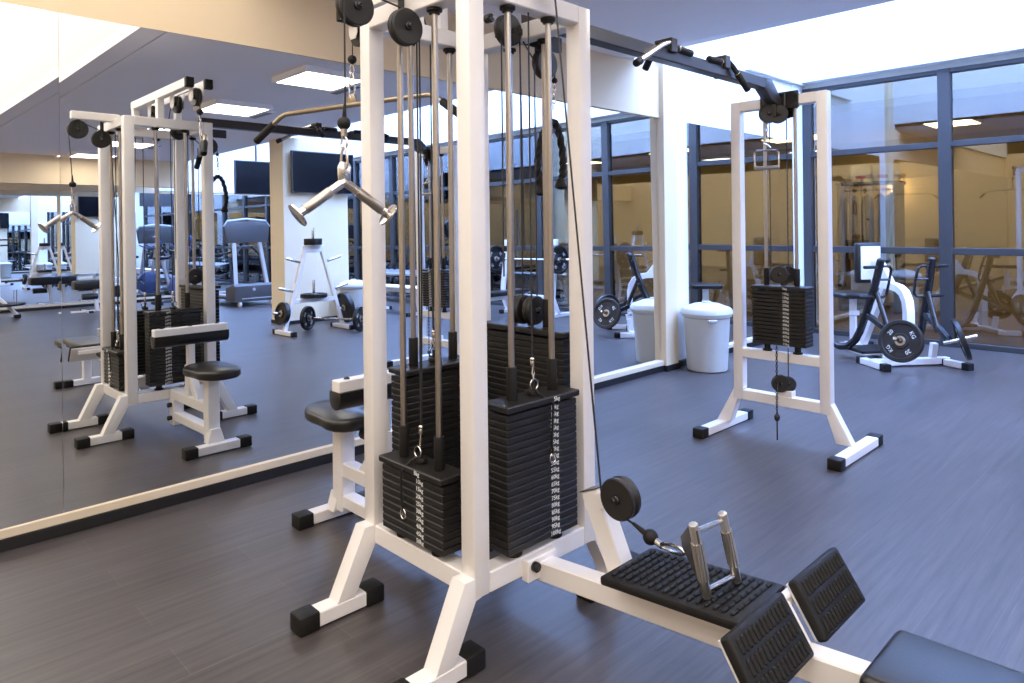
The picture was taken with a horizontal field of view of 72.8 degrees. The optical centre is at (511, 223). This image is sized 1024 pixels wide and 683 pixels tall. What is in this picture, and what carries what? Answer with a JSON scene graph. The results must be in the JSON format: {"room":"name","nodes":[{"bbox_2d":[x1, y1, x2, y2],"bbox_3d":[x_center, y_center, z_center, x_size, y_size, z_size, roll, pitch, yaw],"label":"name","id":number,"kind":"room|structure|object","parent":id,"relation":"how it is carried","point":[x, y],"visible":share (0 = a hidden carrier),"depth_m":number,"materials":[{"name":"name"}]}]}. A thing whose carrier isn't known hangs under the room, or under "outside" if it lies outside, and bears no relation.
{"room":"gym","nodes":[
{"label":"gym","id":0,"kind":"room"},
{"bbox_2d":[0,0,658,495],"bbox_3d":[-1.596,-0.012,3.811,8.220,2.880,0.188,-1,0,-44],"label":"wall","id":1,"kind":"structure","parent":0,"point":[309,28],"depth_m":4.07,"materials":[{"name":"beige paint"}]},
{"bbox_2d":[0,2,63,529],"bbox_3d":[-3.251,0.189,2.027,0.021,2.305,3.318,-1,0,45],"label":"wall mirror","id":2,"kind":"object","parent":1,"relation":"attached to","point":[31,409],"visible":1,"depth_m":3.11,"materials":[{"name":"silver metal"}]},
{"bbox_2d":[58,13,659,512],"bbox_3d":[-0.343,0.164,4.909,4.868,2.305,0.021,-1,0,-45],"label":"wall mirror","id":3,"kind":"object","parent":1,"relation":"attached to","point":[202,321],"visible":0.71,"depth_m":3.79,"materials":[{"name":"silver metal"}]},
{"bbox_2d":[0,338,752,539],"bbox_3d":[-0.378,1.339,4.852,11.400,0.044,0.064,-1,0,-44],"label":"trim","id":4,"kind":"structure","parent":1,"relation":"attached to","point":[55,520],"depth_m":3.56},
{"bbox_2d":[0,342,762,552],"bbox_3d":[-0.365,1.389,4.839,11.400,0.055,0.100,-1,0,-44],"label":"baseboard","id":5,"kind":"structure","parent":1,"relation":"attached to","point":[22,540],"depth_m":3.56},
{"bbox_2d":[0,300,1023,682],"bbox_3d":[3.729,1.427,3.566,15.700,0.120,18.050,-1,0,-44],"label":"floor","id":6,"kind":"structure","parent":0,"point":[928,523],"depth_m":2.96,"materials":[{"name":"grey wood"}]},
{"bbox_2d":[290,0,1023,682],"bbox_3d":[0.221,0.202,2.247,1.204,2.403,3.450,-1,0,-44],"label":"cable machine","id":7,"kind":"object","parent":6,"relation":"on","point":[490,446],"visible":1,"depth_m":2.35,"materials":[{"name":"white metal"}]},
{"bbox_2d":[337,104,350,169],"bbox_3d":[-0.545,-0.280,2.254,0.044,0.218,0.044,-1,0,-44],"label":"cable","id":8,"kind":"object","parent":7,"relation":"hanging from","point":[343,122],"visible":1,"depth_m":2.25,"materials":[{"name":"silver metal"}]},
{"bbox_2d":[288,162,396,225],"bbox_3d":[-0.544,-0.096,2.254,0.356,0.207,0.084,-1,0,-33],"label":"v-bar","id":9,"kind":"object","parent":8,"relation":"hanging from","point":[344,176],"visible":1,"depth_m":2.25,"materials":[{"name":"silver metal"}]},
{"bbox_2d":[348,55,356,98],"bbox_3d":[-0.742,-0.678,3.230,0.042,0.209,0.042,-1,0,-44],"label":"cable","id":10,"kind":"object","parent":7,"relation":"hanging from","point":[352,59],"visible":1,"depth_m":3.23,"materials":[{"name":"silver metal"}]},
{"bbox_2d":[253,92,456,143],"bbox_3d":[-0.748,-0.503,3.239,1.231,0.196,0.057,-1,0,27],"label":"bar","id":11,"kind":"object","parent":10,"relation":"hanging from","point":[350,103],"visible":0.76,"depth_m":3.29,"materials":[{"name":"metal"}]},
{"bbox_2d":[552,76,557,109],"bbox_3d":[0.178,-0.572,2.935,0.026,0.186,0.031,-1,0,-44],"label":"cable","id":12,"kind":"object","parent":7,"relation":"hanging from","point":[554,80],"visible":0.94,"depth_m":2.93,"materials":[{"name":"silver metal"}]},
{"bbox_2d":[534,118,567,195],"bbox_3d":[0.163,-0.278,2.929,0.193,0.331,0.056,-1,0,-44],"label":"rope","id":13,"kind":"object","parent":12,"relation":"hanging from","point":[561,184],"visible":0.68,"depth_m":2.95,"materials":[{"name":"black fabric"}]},
{"bbox_2d":[632,522,684,555],"bbox_3d":[0.426,0.923,2.011,0.046,0.051,0.215,-1,0,-25],"label":"cable","id":14,"kind":"object","parent":7,"relation":"attached to","point":[650,536],"visible":0.94,"depth_m":2.03,"materials":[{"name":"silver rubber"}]},
{"bbox_2d":[680,511,741,601],"bbox_3d":[0.528,0.885,1.880,0.221,0.225,0.094,-1,0,-37],"label":"attachment","id":15,"kind":"object","parent":7,"relation":"on","point":[692,544],"visible":1,"depth_m":1.85,"materials":[{"name":"metal"}]},
{"bbox_2d":[680,301,732,372],"bbox_3d":[1.862,1.066,6.641,0.490,0.651,0.490,-1,0,-44],"label":"waste bin","id":16,"kind":"object","parent":6,"relation":"on","point":[706,323],"visible":0.99,"depth_m":6.47,"materials":[{"name":"grey plastic"}]},
{"bbox_2d":[693,90,882,471],"bbox_3d":[1.740,0.279,4.448,0.690,2.225,0.938,-1,0,-44],"label":"station","id":17,"kind":"object","parent":6,"relation":"on","point":[782,314],"visible":0.99,"depth_m":4.38,"materials":[{"name":"white metal"}]},
{"bbox_2d":[521,14,781,104],"bbox_3d":[0.861,-0.831,3.635,2.270,0.210,0.246,-1,0,-44],"label":"bar","id":18,"kind":"object","parent":17,"relation":"attached to","point":[666,51],"visible":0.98,"depth_m":3.58,"materials":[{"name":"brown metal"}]},
{"bbox_2d":[754,123,779,169],"bbox_3d":[1.614,-0.502,4.399,0.035,0.330,0.172,-1,0,-44],"label":"handle","id":19,"kind":"object","parent":17,"relation":"hanging from","point":[766,127],"depth_m":4.39,"materials":[{"name":"silver metal"}]},
{"bbox_2d":[835,180,905,314],"bbox_3d":[5.567,0.364,10.779,0.440,2.000,0.880,-1,0,-44],"label":"exercise machine","id":20,"kind":"object","parent":6,"relation":"on","point":[843,189],"visible":0.85,"depth_m":10.66,"materials":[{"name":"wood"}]},
{"bbox_2d":[847,193,860,258],"bbox_3d":[5.396,0.014,10.952,0.420,1.085,0.060,-1,0,-44],"label":"garment","id":21,"kind":"object","parent":20,"relation":"hanging from","point":[854,209],"visible":0.95,"depth_m":10.86,"materials":[{"name":"fabric"}]},
{"bbox_2d":[851,164,872,182],"bbox_3d":[5.497,-0.770,10.838,0.344,0.270,0.280,-1,0,-44],"label":"carton","id":22,"kind":"object","parent":20,"relation":"on","point":[859,173],"visible":0.7,"depth_m":10.70,"materials":[{"name":"beige cardboard"}]},
{"bbox_2d":[861,191,873,242],"bbox_3d":[5.535,0.012,10.809,0.420,1.085,0.060,-1,0,-44],"label":"garment","id":23,"kind":"object","parent":20,"relation":"hanging from","point":[867,204],"visible":0.88,"depth_m":10.72,"materials":[{"name":"fabric"}]},
{"bbox_2d":[839,300,896,307],"bbox_3d":[5.577,1.244,10.777,0.400,0.040,0.840,-1,0,-44],"label":"shelf","id":24,"kind":"object","parent":20,"relation":"attached to","point":[842,303],"depth_m":10.73,"materials":[{"name":"brown wood"}]},
{"bbox_2d":[835,180,905,186],"bbox_3d":[5.556,-0.616,10.781,0.440,0.040,0.880,-1,0,-44],"label":"shelf","id":25,"kind":"object","parent":20,"relation":"attached to","point":[894,183],"depth_m":10.63,"materials":[{"name":"brown wood"}]},
{"bbox_2d":[874,192,885,258],"bbox_3d":[5.660,0.010,10.679,0.420,1.085,0.060,-1,0,-44],"label":"garment","id":26,"kind":"object","parent":20,"relation":"hanging from","point":[879,200],"visible":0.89,"depth_m":10.60,"materials":[{"name":"fabric"}]},
{"bbox_2d":[873,163,899,180],"bbox_3d":[5.720,-0.773,10.608,0.344,0.270,0.280,-1,0,-44],"label":"carton","id":27,"kind":"object","parent":20,"relation":"on","point":[882,171],"visible":0.81,"depth_m":10.49,"materials":[{"name":"beige cardboard"}]},
{"bbox_2d":[885,192,892,259],"bbox_3d":[5.772,0.009,10.565,0.420,1.085,0.060,-1,0,-44],"label":"garment","id":28,"kind":"object","parent":20,"relation":"hanging from","point":[888,201],"visible":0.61,"depth_m":10.44,"materials":[{"name":"fabric"}]},
{"bbox_2d":[833,242,977,371],"bbox_3d":[3.783,0.787,7.046,0.907,1.174,1.474,-1,0,-6],"label":"machine","id":29,"kind":"object","parent":6,"relation":"on","point":[869,267],"visible":0.91,"depth_m":6.80,"materials":[{"name":"white metal"}]},
{"bbox_2d":[878,320,924,362],"bbox_3d":[3.558,1.079,6.359,0.160,0.382,0.391,-1,0,-44],"label":"weight plate","id":30,"kind":"object","parent":29,"relation":"on","point":[912,346],"visible":0.97,"depth_m":6.34,"materials":[{"name":"metal"}]},
{"bbox_2d":[951,318,971,360],"bbox_3d":[4.156,1.072,6.423,0.156,0.382,0.391,-1,0,28],"label":"weight plate","id":31,"kind":"object","parent":29,"relation":"on","point":[964,346],"visible":1,"depth_m":6.30,"materials":[{"name":"metal"}]},
{"bbox_2d":[655,62,678,365],"bbox_3d":[1.442,-1.200,6.708,0.210,5.200,0.185,-1,0,-44],"label":"pilaster","id":32,"kind":"object","parent":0,"point":[666,122],"visible":0.48,"depth_m":6.61,"materials":[{"name":"beige paint"}]},
{"bbox_2d":[448,0,895,57],"bbox_3d":[4.209,-1.626,0.581,3.670,0.200,12.740,-1,0,-44],"label":"ceiling","id":33,"kind":"structure","parent":0,"point":[691,22],"depth_m":4.95,"materials":[{"name":"paint"}]},
{"bbox_2d":[624,22,806,359],"bbox_3d":[2.427,-1.208,7.696,3.680,5.200,0.240,-1,0,-44],"label":"wall","id":34,"kind":"structure","parent":0,"point":[774,53],"depth_m":7.61,"materials":[{"name":"white paint"}]},
{"bbox_2d":[686,123,732,309],"bbox_3d":[2.072,-0.036,7.251,0.892,1.949,0.005,-1,0,-44],"label":"wall mirror","id":35,"kind":"object","parent":34,"relation":"attached to","point":[709,212],"depth_m":7.24,"materials":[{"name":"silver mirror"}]},
{"bbox_2d":[744,133,793,338],"bbox_3d":[3.052,0.133,8.200,1.239,2.304,0.005,-1,0,-44],"label":"wall mirror","id":36,"kind":"object","parent":34,"relation":"attached to","point":[754,179],"depth_m":8.07,"materials":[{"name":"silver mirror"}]},
{"bbox_2d":[802,70,939,345],"bbox_3d":[4.290,-0.168,8.299,0.120,3.080,1.570,-1,0,-44],"label":"window","id":37,"kind":"structure","parent":34,"relation":"in","point":[810,248],"depth_m":8.75,"materials":[{"name":"blue metal"}]},
{"bbox_2d":[800,0,1023,83],"bbox_3d":[8.119,-2.851,4.359,0.440,2.060,12.690,-1,0,-44],"label":"wall","id":38,"kind":"structure","parent":0,"point":[896,35],"depth_m":7.83,"materials":[{"name":"white paint"}]},
{"bbox_2d":[814,128,1023,313],"bbox_3d":[7.764,-0.269,7.541,3.850,3.200,18.000,-1,0,-44],"label":"wall","id":39,"kind":"structure","parent":0,"point":[988,179],"depth_m":10.71,"materials":[{"name":"beige paint"}]},
{"bbox_2d":[802,51,1023,89],"bbox_3d":[8.181,-1.794,4.384,0.230,0.065,12.660,-1,0,-44],"label":"trim","id":40,"kind":"structure","parent":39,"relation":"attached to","point":[1016,54],"depth_m":7.88,"materials":[{"name":"white paint"}]},
{"bbox_2d":[887,176,939,307],"bbox_3d":[6.567,0.304,11.249,0.110,2.100,0.900,-1,0,-44],"label":"door","id":41,"kind":"structure","parent":39,"relation":"in","point":[920,193],"depth_m":11.21,"materials":[{"name":"beige paint"}]},
{"bbox_2d":[937,57,1023,353],"bbox_3d":[5.324,-0.182,7.234,0.120,3.080,1.522,-1,0,-44],"label":"window","id":42,"kind":"structure","parent":39,"relation":"in","point":[947,250],"depth_m":7.67,"materials":[{"name":"blue metal"}]},
{"bbox_2d":[814,81,1023,146],"bbox_3d":[7.769,-1.469,7.561,3.800,0.100,18.000,-1,0,-44],"label":"ceiling","id":43,"kind":"structure","parent":0,"point":[1000,106],"depth_m":8.86,"materials":[{"name":"paint"}]},
{"bbox_2d":[921,116,983,127],"bbox_3d":[5.995,-1.373,9.461,0.600,0.042,0.600,-1,0,-44],"label":"hall light","id":44,"kind":"object","parent":43,"relation":"attached to","point":[970,120],"visible":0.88,"depth_m":9.34,"materials":[{"name":"white paint"}]},
{"bbox_2d":[924,119,980,127],"bbox_3d":[5.995,-1.359,9.461,0.540,0.014,0.540,-1,0,-44],"label":"diffuser","id":45,"kind":"object","parent":44,"relation":"attached to","point":[956,122],"depth_m":9.38,"materials":[{"name":"white"}]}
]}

